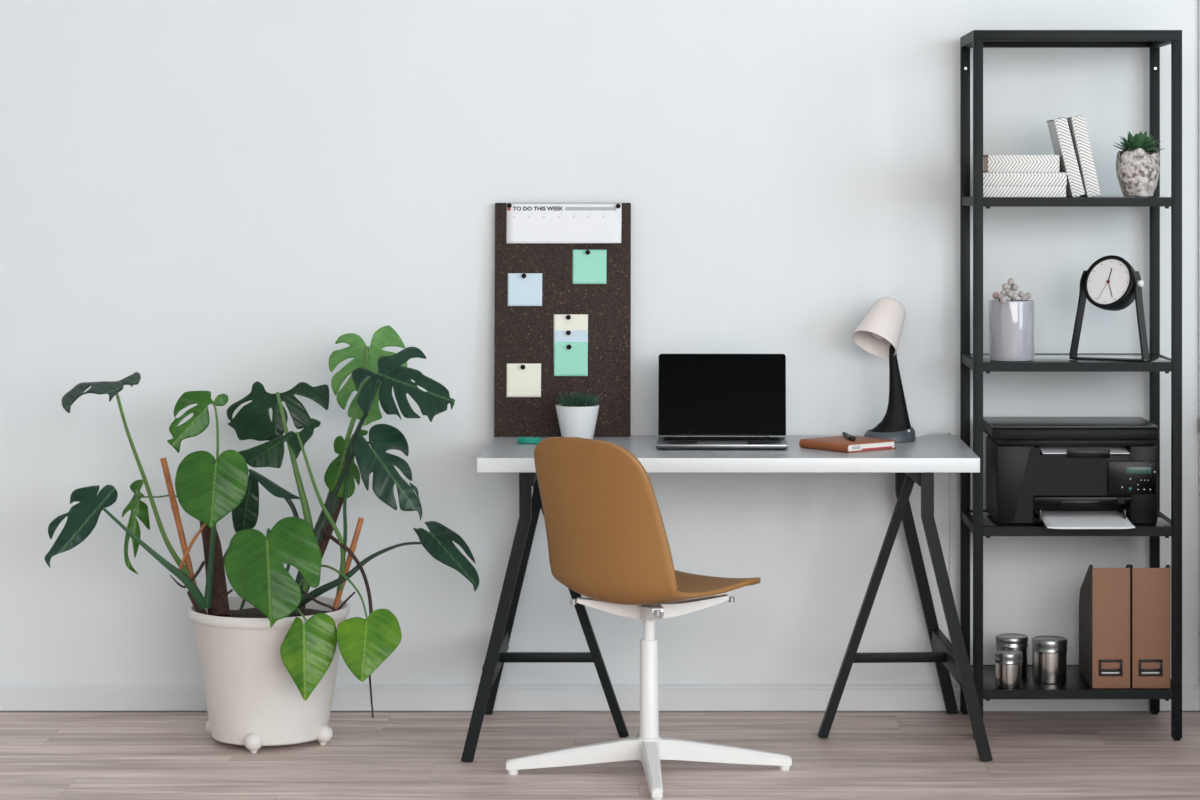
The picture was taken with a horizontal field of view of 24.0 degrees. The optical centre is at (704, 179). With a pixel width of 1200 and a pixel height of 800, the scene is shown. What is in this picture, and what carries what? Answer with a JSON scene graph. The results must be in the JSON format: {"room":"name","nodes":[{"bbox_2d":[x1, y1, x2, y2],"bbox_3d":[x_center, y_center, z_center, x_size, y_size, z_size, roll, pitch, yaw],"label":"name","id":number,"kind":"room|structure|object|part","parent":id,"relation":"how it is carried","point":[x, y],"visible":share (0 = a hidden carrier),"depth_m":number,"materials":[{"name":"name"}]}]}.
{"room":"home office","nodes":[
{"label":"home office","id":0,"kind":"room"},
{"bbox_2d":[0,0,1198,683],"bbox_3d":[1.550,-0.370,7.380,12.100,3.500,0.100,0,0,0],"label":"wall","id":1,"kind":"structure","parent":0,"point":[196,195],"depth_m":7.33,"materials":[{"name":"paint"}]},
{"bbox_2d":[0,684,1198,710],"bbox_3d":[-1.559,1.343,7.324,5.682,0.066,0.013,0,0,0],"label":"baseboard","id":2,"kind":"structure","parent":1,"relation":"attached to","point":[13,697],"depth_m":7.32,"materials":[{"name":"paint"}]},
{"bbox_2d":[1199,0,1199,710],"bbox_3d":[1.327,0.305,7.324,0.090,2.150,0.013,0,0,0],"label":"trim","id":3,"kind":"structure","parent":1,"relation":"attached to","point":[1199,0],"depth_m":7.32,"materials":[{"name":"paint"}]},
{"bbox_2d":[0,711,1199,799],"bbox_3d":[1.550,1.405,2.830,12.100,0.050,9.200,0,0,0],"label":"floor","id":4,"kind":"structure","parent":0,"point":[45,755],"depth_m":6.75,"materials":[{"name":"laminate"}]},
{"bbox_2d":[44,326,478,752],"bbox_3d":[-1.059,0.872,6.883,1.038,1.007,0.509,0,0,0],"label":"monstera","id":5,"kind":"object","parent":4,"relation":"on","point":[269,653],"visible":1,"depth_m":6.84,"materials":[{"name":"green plant"}]},
{"bbox_3d":[-1.211,0.961,6.979,0.054,0.244,0.096,0,0,-33],"label":"stem","id":6,"kind":"part","parent":5,"relation":"part of","materials":[{"name":"brown plant"}]},
{"bbox_2d":[189,596,349,752],"bbox_3d":[-1.072,1.214,6.945,0.391,0.331,0.391,0,0,0],"label":"pot","id":7,"kind":"object","parent":5,"relation":"attached to","point":[253,702],"depth_m":6.81,"materials":[{"name":"white ceramic"}]},
{"bbox_3d":[-0.953,0.893,6.969,0.140,0.356,0.030,0,0,-16],"label":"stem","id":8,"kind":"part","parent":5,"relation":"part of","materials":[{"name":"green plant"}]},
{"bbox_3d":[-0.958,0.924,6.997,0.141,0.312,0.034,0,0,-28],"label":"stem","id":9,"kind":"part","parent":5,"relation":"part of","materials":[{"name":"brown plant"}]},
{"bbox_2d":[461,473,628,762],"bbox_3d":[-0.384,1.041,6.997,0.389,0.686,0.628,0,0,0],"label":"trestle","id":10,"kind":"object","parent":4,"relation":"on","point":[530,504],"visible":0.8,"depth_m":6.98,"materials":[{"name":"black metal"}]},
{"bbox_3d":[-0.496,1.041,6.712,0.173,0.686,0.035,0,0,-12],"label":"leg","id":11,"kind":"part","parent":10,"relation":"part of","materials":[{"name":"black metal"}]},
{"bbox_3d":[-0.496,1.041,7.282,0.173,0.686,0.035,0,0,12],"label":"leg","id":12,"kind":"part","parent":10,"relation":"part of","materials":[{"name":"black metal"}]},
{"bbox_3d":[-0.312,1.053,6.997,0.245,0.660,0.030,0,0,0],"label":"leg","id":13,"kind":"part","parent":10,"relation":"part of","materials":[{"name":"black metal"}]},
{"bbox_2d":[506,437,791,799],"bbox_3d":[-0.126,0.981,6.580,0.486,0.798,0.513,0,0,41],"label":"swivel chair","id":14,"kind":"object","parent":4,"relation":"on","point":[608,543],"visible":1,"depth_m":6.46,"materials":[{"name":"plastic"}]},
{"bbox_3d":[-0.306,1.335,6.563,0.313,0.067,0.040,0,0,-4],"label":"leg","id":15,"kind":"part","parent":14,"relation":"part of","materials":[{"name":"white metal"}]},
{"bbox_3d":[-0.117,1.335,6.400,0.040,0.067,0.313,0,0,-4],"label":"leg","id":16,"kind":"part","parent":14,"relation":"part of","materials":[{"name":"white metal"}]},
{"bbox_3d":[0.046,1.335,6.589,0.313,0.067,0.040,0,0,-4],"label":"leg","id":17,"kind":"part","parent":14,"relation":"part of","materials":[{"name":"white metal"}]},
{"bbox_2d":[818,473,992,761],"bbox_3d":[0.474,1.041,6.995,0.389,0.686,0.628,0,0,-3],"label":"trestle","id":18,"kind":"object","parent":4,"relation":"on","point":[952,657],"visible":0.84,"depth_m":6.98,"materials":[{"name":"black metal"}]},
{"bbox_2d":[477,435,979,472],"bbox_3d":[0.056,0.671,7.017,1.198,0.052,0.598,0,0,0],"label":"desk top","id":19,"kind":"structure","parent":18,"relation":"on","point":[927,453],"depth_m":6.72,"materials":[{"name":"white paint"}]},
{"bbox_3d":[-0.442,0.653,7.080,0.062,0.018,0.049,0,0,0],"label":"cord coil","id":20,"kind":"part","parent":19,"relation":"part of","materials":[{"name":"teal"}]},
{"bbox_2d":[494,203,630,436],"bbox_3d":[-0.368,0.361,7.295,0.352,0.603,0.054,0,0,0],"label":"cork board","id":21,"kind":"object","parent":19,"relation":"on","point":[522,334],"visible":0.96,"depth_m":7.29,"materials":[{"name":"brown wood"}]},
{"bbox_2d":[506,364,540,396],"bbox_3d":[-0.467,0.516,7.275,0.089,0.086,0.009,0,0,0],"label":"sticky note","id":22,"kind":"object","parent":21,"relation":"attached to","point":[526,382],"visible":1,"depth_m":7.28,"materials":[{"name":"beige paper"}]},
{"bbox_2d":[508,273,541,305],"bbox_3d":[-0.465,0.283,7.290,0.089,0.084,0.009,0,0,0],"label":"sticky note","id":23,"kind":"object","parent":21,"relation":"attached to","point":[527,291],"visible":1,"depth_m":7.29,"materials":[{"name":"blue paper"}]},
{"bbox_2d":[506,203,621,242],"bbox_3d":[-0.365,0.112,7.290,0.298,0.103,0.031,0,0,0],"label":"planner","id":24,"kind":"object","parent":21,"relation":"attached to","point":[526,222],"visible":1,"depth_m":7.30,"materials":[{"name":"white paper"}]},
{"bbox_2d":[554,342,587,375],"bbox_3d":[-0.346,0.462,7.276,0.087,0.087,0.009,0,0,0],"label":"sticky note","id":25,"kind":"object","parent":21,"relation":"attached to","point":[573,361],"visible":1,"depth_m":7.28,"materials":[{"name":"green paper"}]},
{"bbox_2d":[554,330,587,341],"bbox_3d":[-0.346,0.431,7.280,0.088,0.085,0.007,0,0,0],"label":"sticky note","id":26,"kind":"object","parent":21,"relation":"attached to","point":[559,335],"visible":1,"depth_m":7.28,"materials":[{"name":"blue paper"}]},
{"bbox_2d":[554,314,587,329],"bbox_3d":[-0.346,0.391,7.284,0.088,0.087,0.007,0,0,0],"label":"sticky note","id":27,"kind":"object","parent":21,"relation":"attached to","point":[577,321],"visible":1,"depth_m":7.29,"materials":[{"name":"beige paper"}]},
{"bbox_2d":[573,250,606,283],"bbox_3d":[-0.298,0.225,7.293,0.088,0.088,0.009,0,0,0],"label":"sticky note","id":28,"kind":"object","parent":21,"relation":"attached to","point":[591,268],"visible":1,"depth_m":7.29,"materials":[{"name":"green paper"}]},
{"bbox_2d":[555,390,602,438],"bbox_3d":[-0.319,0.598,7.162,0.122,0.127,0.114,0,0,-20],"label":"potted grass","id":29,"kind":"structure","parent":19,"relation":"on","point":[577,417],"depth_m":7.12,"materials":[{"name":"white paint"}]},
{"bbox_2d":[556,404,598,438],"bbox_3d":[-0.324,0.617,7.160,0.111,0.090,0.111,0,0,0],"label":"pot","id":30,"kind":"object","parent":29,"relation":"attached to","point":[575,420],"depth_m":7.12,"materials":[{"name":"white ceramic"}]},
{"bbox_2d":[656,354,787,449],"bbox_3d":[0.042,0.551,7.035,0.323,0.221,0.262,0,0,1],"label":"laptop","id":31,"kind":"object","parent":19,"relation":"on","point":[706,401],"visible":1,"depth_m":7.13,"materials":[{"name":"grey metal"}]},
{"bbox_2d":[799,436,896,452],"bbox_3d":[0.352,0.651,6.958,0.166,0.022,0.174,0,0,-40],"label":"notebook","id":32,"kind":"object","parent":19,"relation":"on","point":[835,443],"visible":0.93,"depth_m":6.91,"materials":[{"name":"brown leather"}]},
{"bbox_2d":[842,432,855,440],"bbox_3d":[0.355,0.634,6.978,0.012,0.012,0.142,0,0,-7],"label":"pen","id":33,"kind":"object","parent":32,"relation":"on","point":[849,436],"visible":1,"depth_m":6.94,"materials":[{"name":"black plastic"}]},
{"bbox_2d":[853,297,915,442],"bbox_3d":[0.455,0.480,7.168,0.161,0.364,0.141,0,0,0],"label":"desk lamp","id":34,"kind":"object","parent":19,"relation":"on","point":[879,332],"visible":0.94,"depth_m":7.15,"materials":[{"name":"plastic"}]},
{"bbox_3d":[0.448,0.374,7.174,0.044,0.065,0.058,0,0,21],"label":"bulb","id":35,"kind":"part","parent":34,"relation":"part of","materials":[{"name":"white glass"}]},
{"bbox_3d":[0.441,0.375,7.173,0.119,0.154,0.149,0,0,25],"label":"lamp shade","id":36,"kind":"part","parent":34,"relation":"part of","materials":[{"name":"plastic"}]},
{"bbox_3d":[0.470,0.537,7.170,0.118,0.229,0.075,0,0,0],"label":"arm","id":37,"kind":"part","parent":34,"relation":"part of"},
{"bbox_2d":[915,432,950,641],"bbox_3d":[0.581,0.965,7.276,0.153,0.629,0.015,0,0,-37],"label":"power cable","id":38,"kind":"object","parent":19,"relation":"hanging from","point":[949,433],"visible":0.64,"depth_m":7.32,"materials":[{"name":"plastic"}]},
{"bbox_3d":[0.402,1.053,6.992,0.245,0.660,0.030,0,0,-3],"label":"leg","id":39,"kind":"part","parent":18,"relation":"part of","materials":[{"name":"black metal"}]},
{"bbox_3d":[0.573,1.041,7.285,0.173,0.686,0.035,0,0,-14],"label":"leg","id":40,"kind":"part","parent":18,"relation":"part of","materials":[{"name":"black metal"}]},
{"bbox_3d":[0.599,1.041,6.715,0.173,0.686,0.035,0,0,9],"label":"leg","id":41,"kind":"part","parent":18,"relation":"part of","materials":[{"name":"black metal"}]},
{"bbox_2d":[960,30,1181,740],"bbox_3d":[0.917,0.505,7.122,0.513,1.749,0.364,0,0,0],"label":"shelving unit","id":42,"kind":"object","parent":4,"relation":"on","point":[978,521],"visible":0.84,"depth_m":6.94,"materials":[{"name":"black metal"}]},
{"bbox_3d":[0.673,0.516,7.292,0.024,1.716,0.024,0,0,0],"label":"post","id":43,"kind":"part","parent":42,"relation":"part of","materials":[{"name":"black metal"}]},
{"bbox_3d":[0.673,0.516,6.952,0.024,1.716,0.024,0,0,0],"label":"post","id":44,"kind":"part","parent":42,"relation":"part of","materials":[{"name":"black metal"}]},
{"bbox_2d":[995,650,1021,687],"bbox_3d":[0.753,1.212,6.995,0.069,0.085,0.069,0,0,0],"label":"jar","id":45,"kind":"object","parent":42,"relation":"on","point":[1008,663],"visible":1,"depth_m":6.97,"materials":[{"name":"silver metal"}]},
{"bbox_3d":[0.753,1.183,6.995,0.069,0.027,0.069,0,0,0],"label":"lid","id":46,"kind":"part","parent":45,"relation":"part of","materials":[{"name":"metal"}]},
{"bbox_2d":[989,299,1033,360],"bbox_3d":[0.763,0.374,7.020,0.114,0.149,0.114,0,0,0],"label":"vase","id":47,"kind":"object","parent":42,"relation":"on","point":[1011,323],"visible":0.96,"depth_m":6.97,"materials":[{"name":"grey ceramic"}]},
{"bbox_2d":[992,292,1006,303],"bbox_3d":[0.729,0.357,6.988,0.031,0.159,0.087,0,0,0],"label":"sprig","id":48,"kind":"object","parent":47,"relation":"in","point":[996,295],"visible":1,"depth_m":6.98,"materials":[{"name":"beige plant"}]},
{"bbox_2d":[1000,278,1017,300],"bbox_3d":[0.760,0.340,7.009,0.051,0.193,0.036,0,0,-28],"label":"sprig","id":49,"kind":"object","parent":47,"relation":"in","point":[1010,294],"visible":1,"depth_m":7.01,"materials":[{"name":"beige plant"}]},
{"bbox_2d":[1018,291,1030,300],"bbox_3d":[0.791,0.356,7.014,0.052,0.161,0.032,0,0,-38],"label":"sprig","id":50,"kind":"object","parent":47,"relation":"in","point":[1021,295],"visible":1,"depth_m":7.00,"materials":[{"name":"beige plant"}]},
{"bbox_2d":[996,633,1027,677],"bbox_3d":[0.776,1.204,7.135,0.082,0.102,0.082,0,0,0],"label":"jar","id":51,"kind":"object","parent":42,"relation":"on","point":[1007,641],"visible":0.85,"depth_m":7.11,"materials":[{"name":"silver metal"}]},
{"bbox_3d":[0.776,1.166,7.135,0.082,0.026,0.082,0,0,0],"label":"lid","id":52,"kind":"part","parent":51,"relation":"part of","materials":[{"name":"metal"}]},
{"bbox_2d":[983,186,1065,196],"bbox_3d":[0.789,0.029,7.052,0.207,0.028,0.157,0,0,0],"label":"book","id":53,"kind":"object","parent":42,"relation":"on","point":[988,191],"visible":0.83,"depth_m":6.97,"materials":[{"name":"paper"}]},
{"bbox_2d":[983,172,1066,185],"bbox_3d":[0.790,-0.002,7.053,0.209,0.033,0.157,0,0,0],"label":"book","id":54,"kind":"object","parent":53,"relation":"on","point":[989,179],"visible":0.8,"depth_m":6.97,"materials":[{"name":"paper"}]},
{"bbox_2d":[983,155,1058,172],"bbox_3d":[0.788,-0.041,7.052,0.178,0.043,0.152,0,0,0],"label":"book","id":55,"kind":"object","parent":54,"relation":"on","point":[992,163],"visible":0.85,"depth_m":6.98,"materials":[{"name":"paper"}]},
{"bbox_2d":[1032,636,1066,683],"bbox_3d":[0.862,1.201,7.060,0.089,0.108,0.089,0,0,0],"label":"jar","id":56,"kind":"object","parent":42,"relation":"on","point":[1049,653],"visible":1,"depth_m":7.03,"materials":[{"name":"silver metal"}]},
{"bbox_3d":[0.862,1.162,7.060,0.089,0.031,0.089,0,0,0],"label":"lid","id":57,"kind":"part","parent":56,"relation":"part of","materials":[{"name":"metal"}]},
{"bbox_2d":[1047,117,1084,196],"bbox_3d":[0.902,-0.057,7.055,0.078,0.200,0.152,0,0,0],"label":"book","id":58,"kind":"object","parent":42,"relation":"on","point":[1059,131],"visible":0.91,"depth_m":6.98,"materials":[{"name":"paper"}]},
{"bbox_3d":[0.917,0.865,7.122,0.509,0.022,0.362,0,0,0],"label":"shelf frame","id":59,"kind":"part","parent":42,"relation":"part of","materials":[{"name":"black metal"}]},
{"bbox_3d":[0.917,0.460,7.122,0.509,0.022,0.362,0,0,0],"label":"shelf frame","id":60,"kind":"part","parent":42,"relation":"part of","materials":[{"name":"black metal"}]},
{"bbox_3d":[0.917,0.054,7.122,0.509,0.022,0.362,0,0,0],"label":"shelf frame","id":61,"kind":"part","parent":42,"relation":"part of","materials":[{"name":"black metal"}]},
{"bbox_3d":[0.917,0.857,7.122,0.477,0.006,0.331,0,0,0],"label":"glass panel","id":62,"kind":"part","parent":42,"relation":"part of","materials":[{"name":"black"}]},
{"bbox_3d":[0.917,0.452,7.122,0.477,0.006,0.331,0,0,0],"label":"glass panel","id":63,"kind":"part","parent":42,"relation":"part of","materials":[{"name":"black"}]},
{"bbox_2d":[983,417,1158,523],"bbox_3d":[0.919,0.732,7.123,0.414,0.244,0.297,0,0,0],"label":"printer","id":64,"kind":"object","parent":42,"relation":"on","point":[1021,480],"visible":0.98,"depth_m":7.00,"materials":[{"name":"black plastic"}]},
{"bbox_3d":[0.919,0.613,7.134,0.412,0.006,0.276,0,0,0],"label":"lid","id":65,"kind":"part","parent":64,"relation":"part of","materials":[{"name":"plastic"}]},
{"bbox_2d":[1034,497,1130,505],"bbox_3d":[0.936,0.797,6.999,0.242,0.022,0.016,0,0,0],"label":"tray","id":66,"kind":"object","parent":64,"relation":"on","point":[1064,501],"depth_m":6.99,"materials":[{"name":"black plastic"}]},
{"bbox_2d":[1038,446,1129,453],"bbox_3d":[0.946,0.674,7.045,0.216,0.011,0.091,0,0,0],"label":"paper sheet","id":67,"kind":"object","parent":64,"relation":"on","point":[1044,449],"visible":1,"depth_m":7.06,"materials":[{"name":"white paper"}]},
{"bbox_2d":[1035,510,1134,528],"bbox_3d":[0.940,0.843,7.005,0.214,0.014,0.280,0,0,0],"label":"paper stack","id":68,"kind":"object","parent":64,"relation":"in","point":[1053,519],"visible":0.98,"depth_m":6.97,"materials":[{"name":"white paper"}]},
{"bbox_3d":[1.059,0.738,6.996,0.119,0.082,0.010,0,0,0],"label":"control panel","id":69,"kind":"part","parent":64,"relation":"part of","materials":[{"name":"black plastic"}]},
{"bbox_3d":[0.917,-0.356,7.122,0.513,0.026,0.364,0,0,0],"label":"frame","id":70,"kind":"part","parent":42,"relation":"part of","materials":[{"name":"black metal"}]},
{"bbox_3d":[0.917,1.266,7.122,0.509,0.022,0.362,0,0,0],"label":"shelf frame","id":71,"kind":"part","parent":42,"relation":"part of","materials":[{"name":"black metal"}]},
{"bbox_2d":[1067,114,1100,196],"bbox_3d":[0.942,-0.060,7.053,0.074,0.205,0.152,0,0,0],"label":"book","id":72,"kind":"object","parent":42,"relation":"on","point":[1078,131],"visible":0.92,"depth_m":6.98,"materials":[{"name":"paper"}]},
{"bbox_2d":[1079,564,1129,687],"bbox_3d":[1.002,1.103,7.082,0.096,0.303,0.250,0,0,0],"label":"magazine file","id":73,"kind":"object","parent":42,"relation":"on","point":[1104,597],"visible":1,"depth_m":6.96,"materials":[{"name":"brown cardboard"}]},
{"bbox_3d":[0.957,1.103,7.085,0.003,0.303,0.244,0,0,0],"label":"panel","id":74,"kind":"part","parent":73,"relation":"part of","materials":[{"name":"black cardboard"}]},
{"bbox_3d":[0.955,1.103,6.965,0.002,0.302,0.005,0,0,0],"label":"edge trim","id":75,"kind":"part","parent":73,"relation":"part of","materials":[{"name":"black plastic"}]},
{"bbox_2d":[1069,255,1149,361],"bbox_3d":[1.009,0.318,7.026,0.199,0.261,0.100,0,0,30],"label":"clock","id":76,"kind":"object","parent":42,"relation":"on","point":[1111,283],"visible":1,"depth_m":7.00,"materials":[{"name":"white paint"}]},
{"bbox_3d":[1.076,0.256,6.974,0.012,0.017,0.017,0,0,44],"label":"knob","id":77,"kind":"part","parent":76,"relation":"part of","materials":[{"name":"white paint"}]},
{"bbox_2d":[1113,131,1164,196],"bbox_3d":[1.079,-0.040,6.996,0.124,0.165,0.123,0,0,31],"label":"potted succulent","id":78,"kind":"object","parent":42,"relation":"on","point":[1137,169],"visible":0.99,"depth_m":6.96,"materials":[{"name":"white ceramic"}]},
{"bbox_2d":[1116,148,1159,196],"bbox_3d":[1.075,-0.019,7.001,0.109,0.123,0.109,0,0,0],"label":"pot","id":79,"kind":"object","parent":78,"relation":"attached to","point":[1137,169],"depth_m":6.96,"materials":[{"name":"ceramic"}]},
{"bbox_2d":[1130,564,1169,687],"bbox_3d":[1.101,1.103,7.082,0.096,0.303,0.250,0,0,0],"label":"magazine file","id":80,"kind":"object","parent":42,"relation":"on","point":[1149,587],"visible":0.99,"depth_m":6.96,"materials":[{"name":"brown cardboard"}]},
{"bbox_3d":[1.055,1.103,7.085,0.003,0.303,0.244,0,0,0],"label":"panel","id":81,"kind":"part","parent":80,"relation":"part of","materials":[{"name":"black cardboard"}]},
{"bbox_3d":[1.054,1.103,6.965,0.002,0.302,0.005,0,0,0],"label":"edge trim","id":82,"kind":"part","parent":80,"relation":"part of","materials":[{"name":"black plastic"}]},
{"bbox_3d":[1.162,0.516,7.292,0.024,1.716,0.024,0,0,0],"label":"post","id":83,"kind":"part","parent":42,"relation":"part of","materials":[{"name":"black metal"}]},
{"bbox_3d":[1.162,0.516,6.952,0.024,1.716,0.024,0,0,0],"label":"post","id":84,"kind":"part","parent":42,"relation":"part of","materials":[{"name":"black metal"}]}
]}

